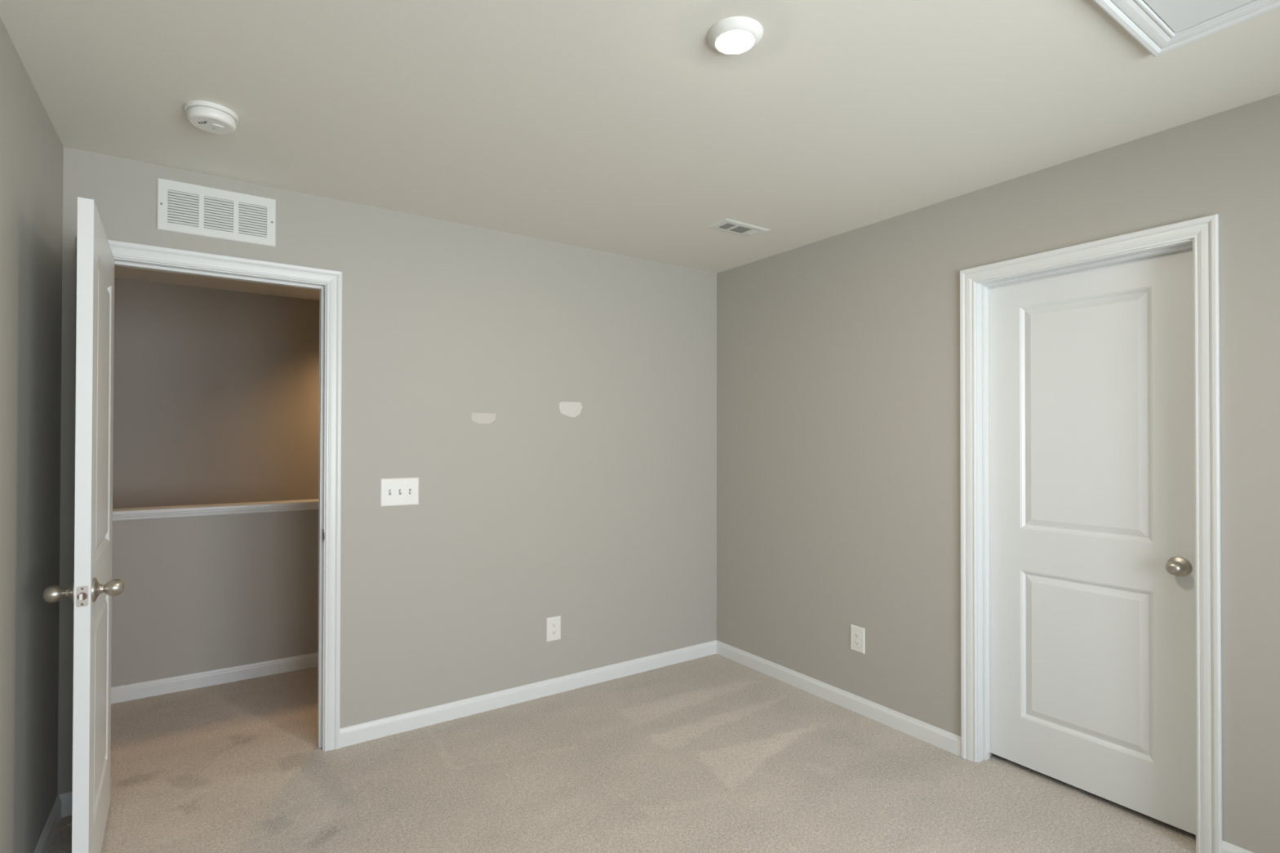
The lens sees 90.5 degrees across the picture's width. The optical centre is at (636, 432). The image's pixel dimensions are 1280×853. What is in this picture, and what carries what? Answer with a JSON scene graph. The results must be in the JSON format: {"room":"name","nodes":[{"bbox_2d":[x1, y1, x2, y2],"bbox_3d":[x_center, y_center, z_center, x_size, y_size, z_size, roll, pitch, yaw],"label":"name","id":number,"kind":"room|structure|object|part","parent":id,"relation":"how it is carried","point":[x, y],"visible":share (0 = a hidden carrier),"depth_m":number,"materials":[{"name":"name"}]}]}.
{"room":"empty bedroom","nodes":[
{"label":"empty bedroom","id":0,"kind":"room"},
{"bbox_2d":[0,17,63,852],"bbox_3d":[-0.819,0.160,0.329,0.115,2.440,4.715,0,-1,-34],"label":"wall","id":1,"kind":"structure","parent":0,"point":[32,150],"depth_m":1.88,"materials":[{"name":"beige paint"}]},
{"bbox_2d":[33,795,61,852],"bbox_3d":[-0.800,1.340,0.403,0.012,0.082,4.600,0,-1,-34],"label":"baseboard","id":2,"kind":"structure","parent":1,"relation":"attached to","point":[45,842],"depth_m":2.15,"materials":[{"name":"white paint"}]},
{"bbox_2d":[111,509,319,687],"bbox_3d":[-2.034,1.671,3.824,4.100,2.472,0.115,0,-1,-34],"label":"wall","id":3,"kind":"structure","parent":0,"point":[200,593],"depth_m":3.54,"materials":[{"name":"beige paint"}]},
{"bbox_2d":[111,652,318,703],"bbox_3d":[-1.998,1.365,3.774,4.100,0.082,0.012,0,-1,-34],"label":"baseboard","id":4,"kind":"structure","parent":3,"relation":"attached to","point":[123,693],"depth_m":3.52,"materials":[{"name":"white paint"}]},
{"bbox_2d":[112,498,319,520],"bbox_3d":[-2.032,0.438,3.834,4.100,0.050,0.159,0,-1,-34],"label":"wall cap","id":5,"kind":"object","parent":3,"relation":"on","point":[147,513],"visible":0.47,"depth_m":3.54,"materials":[{"name":"white paint"}]},
{"bbox_2d":[57,146,716,794],"bbox_3d":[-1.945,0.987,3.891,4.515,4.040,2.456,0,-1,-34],"label":"wall","id":6,"kind":"structure","parent":0,"point":[552,406],"depth_m":3.38,"materials":[{"name":"beige paint"}]},
{"bbox_2d":[43,196,124,852],"bbox_3d":[-1.763,0.362,2.073,0.176,2.034,0.765,0,-1,-36],"label":"door","id":7,"kind":"structure","parent":6,"relation":"in","point":[92,588],"depth_m":1.81,"materials":[{"name":"white paint"}]},
{"bbox_3d":[-1.630,0.453,1.783,0.052,0.049,0.049,0,-1,-36],"label":"knob","id":8,"kind":"part","parent":7,"relation":"part of","materials":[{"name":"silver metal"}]},
{"bbox_3d":[-1.545,0.457,1.771,0.025,0.058,0.002,0,-1,-36],"label":"latch plate","id":9,"kind":"part","parent":7,"relation":"part of","materials":[{"name":"silver metal"}]},
{"bbox_3d":[-1.530,0.453,1.856,0.052,0.049,0.049,0,-1,-36],"label":"knob","id":10,"kind":"part","parent":7,"relation":"part of","materials":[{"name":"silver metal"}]},
{"bbox_2d":[71,235,342,804],"bbox_3d":[-1.724,0.338,2.632,0.896,2.119,0.150,0,-1,-34],"label":"door frame","id":11,"kind":"structure","parent":6,"relation":"attached to","point":[329,282],"depth_m":2.80,"materials":[{"name":"white paint"}]},
{"bbox_3d":[-1.383,0.456,2.808,0.002,0.057,0.044,0,-1,-34],"label":"strike plate","id":12,"kind":"part","parent":11,"relation":"part of","materials":[{"name":"metal"}]},
{"bbox_2d":[156,177,275,247],"bbox_3d":[-1.697,-0.892,2.583,0.404,0.202,0.010,0,-1,-34],"label":"air vent","id":13,"kind":"object","parent":6,"relation":"in","point":[182,207],"visible":1,"depth_m":2.57,"materials":[{"name":"white metal"}]},
{"bbox_2d":[57,640,716,817],"bbox_3d":[-0.787,1.363,3.184,3.160,0.082,0.012,0,-1,-34],"label":"baseboard","id":14,"kind":"structure","parent":6,"relation":"attached to","point":[375,729],"depth_m":3.25,"materials":[{"name":"white paint"}]},
{"bbox_2d":[380,477,418,506],"bbox_3d":[-1.104,0.278,2.973,0.174,0.130,0.018,0,-1,-34],"label":"light switch","id":15,"kind":"object","parent":6,"relation":"attached to","point":[393,491],"visible":1,"depth_m":2.97,"materials":[{"name":"white plastic"}]},
{"bbox_2d":[546,615,560,641],"bbox_3d":[-0.443,1.058,3.423,0.084,0.128,0.007,0,-1,-34],"label":"power outlet","id":16,"kind":"object","parent":6,"relation":"attached to","point":[553,624],"visible":1,"depth_m":3.42,"materials":[{"name":"white plastic"}]},
{"bbox_2d":[551,630,556,635],"bbox_3d":[-0.442,1.077,3.421,0.033,0.028,0.002,0,-1,-34],"label":"receptacle","id":17,"kind":"object","parent":16,"relation":"attached to","point":[553,632],"depth_m":3.42,"materials":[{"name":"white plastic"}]},
{"bbox_2d":[551,622,556,627],"bbox_3d":[-0.442,1.038,3.421,0.033,0.028,0.002,0,-1,-34],"label":"receptacle","id":18,"kind":"object","parent":16,"relation":"attached to","point":[553,624],"depth_m":3.42,"materials":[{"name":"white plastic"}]},
{"bbox_2d":[48,653,1195,852],"bbox_3d":[0.094,1.392,1.674,5.200,0.005,5.900,0,-1,-34],"label":"floor","id":19,"kind":"structure","parent":0,"point":[715,753],"depth_m":2.52,"materials":[{"name":"beige carpet"}]},
{"bbox_2d":[0,0,1279,300],"bbox_3d":[-0.264,-1.089,2.226,5.400,0.110,7.215,0,-1,-34],"label":"ceiling","id":20,"kind":"structure","parent":0,"point":[615,126],"depth_m":1.99,"materials":[{"name":"paint"}]},
{"bbox_2d":[184,100,238,133],"bbox_3d":[-1.385,-1.023,2.073,0.147,0.048,0.147,0,-1,-34],"label":"smoke detector","id":21,"kind":"object","parent":20,"relation":"attached to","point":[206,116],"visible":1,"depth_m":2.04,"materials":[{"name":"white plastic"}]},
{"bbox_2d":[706,16,763,54],"bbox_3d":[0.260,-1.035,1.671,0.146,0.025,0.146,0,-1,-34],"label":"recessed light","id":22,"kind":"object","parent":20,"relation":"in","point":[735,35],"visible":1,"depth_m":1.64,"materials":[{"name":"white plastic"}]},
{"bbox_2d":[706,218,769,237],"bbox_3d":[0.517,-1.031,3.212,0.303,0.007,0.146,0,-1,-34],"label":"ceiling vent","id":23,"kind":"object","parent":20,"relation":"in","point":[730,224],"visible":1,"depth_m":3.20,"materials":[{"name":"white metal"}]},
{"bbox_2d":[1093,0,1279,57],"bbox_3d":[1.383,-1.041,1.182,0.692,0.018,0.882,0,-1,-34],"label":"attic hatch","id":24,"kind":"object","parent":20,"relation":"attached to","point":[1161,27],"visible":1,"depth_m":1.58,"materials":[{"name":"white paint"}]},
{"bbox_3d":[1.383,-1.047,1.182,0.566,0.006,0.756,0,-1,-34],"label":"hatch panel","id":25,"kind":"part","parent":24,"relation":"part of","materials":[{"name":"white paint"}]},
{"bbox_2d":[716,93,1279,852],"bbox_3d":[1.891,0.179,2.169,0.115,2.440,4.715,0,-1,-34],"label":"wall","id":26,"kind":"structure","parent":0,"point":[838,508],"depth_m":2.92,"materials":[{"name":"beige paint"}]},
{"bbox_2d":[850,624,865,653],"bbox_3d":[1.113,1.039,3.196,0.007,0.128,0.084,0,-1,-34],"label":"power outlet","id":27,"kind":"object","parent":26,"relation":"attached to","point":[857,636],"visible":1,"depth_m":3.19,"materials":[{"name":"white plastic"}]},
{"bbox_2d":[853,640,859,646],"bbox_3d":[1.111,1.059,3.194,0.002,0.028,0.033,0,-1,-34],"label":"receptacle","id":28,"kind":"object","parent":27,"relation":"attached to","point":[856,642],"depth_m":3.19,"materials":[{"name":"white plastic"}]},
{"bbox_2d":[853,632,859,638],"bbox_3d":[1.111,1.020,3.195,0.002,0.028,0.033,0,-1,-34],"label":"receptacle","id":29,"kind":"object","parent":27,"relation":"attached to","point":[856,635],"depth_m":3.19,"materials":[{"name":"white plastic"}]},
{"bbox_2d":[716,640,1253,852],"bbox_3d":[1.804,1.358,2.171,0.012,0.082,4.600,0,-1,-34],"label":"baseboard","id":30,"kind":"structure","parent":26,"relation":"attached to","point":[944,740],"depth_m":3.19,"materials":[{"name":"white paint"}]},
{"bbox_2d":[960,213,1222,852],"bbox_3d":[1.696,0.347,2.437,0.132,2.108,0.849,0,-1,-34],"label":"door frame","id":31,"kind":"structure","parent":26,"relation":"attached to","point":[1201,234],"depth_m":2.23,"materials":[{"name":"white paint"}]},
{"bbox_2d":[988,248,1195,835],"bbox_3d":[1.737,0.368,2.462,0.176,2.014,0.730,0,-1,-34],"label":"door","id":32,"kind":"structure","parent":26,"relation":"in","point":[1092,615],"depth_m":2.41,"materials":[{"name":"white paint"}]},
{"bbox_3d":[1.851,0.465,2.183,0.052,0.049,0.049,0,-1,-34],"label":"knob","id":33,"kind":"part","parent":32,"relation":"part of","materials":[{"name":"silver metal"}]}
]}

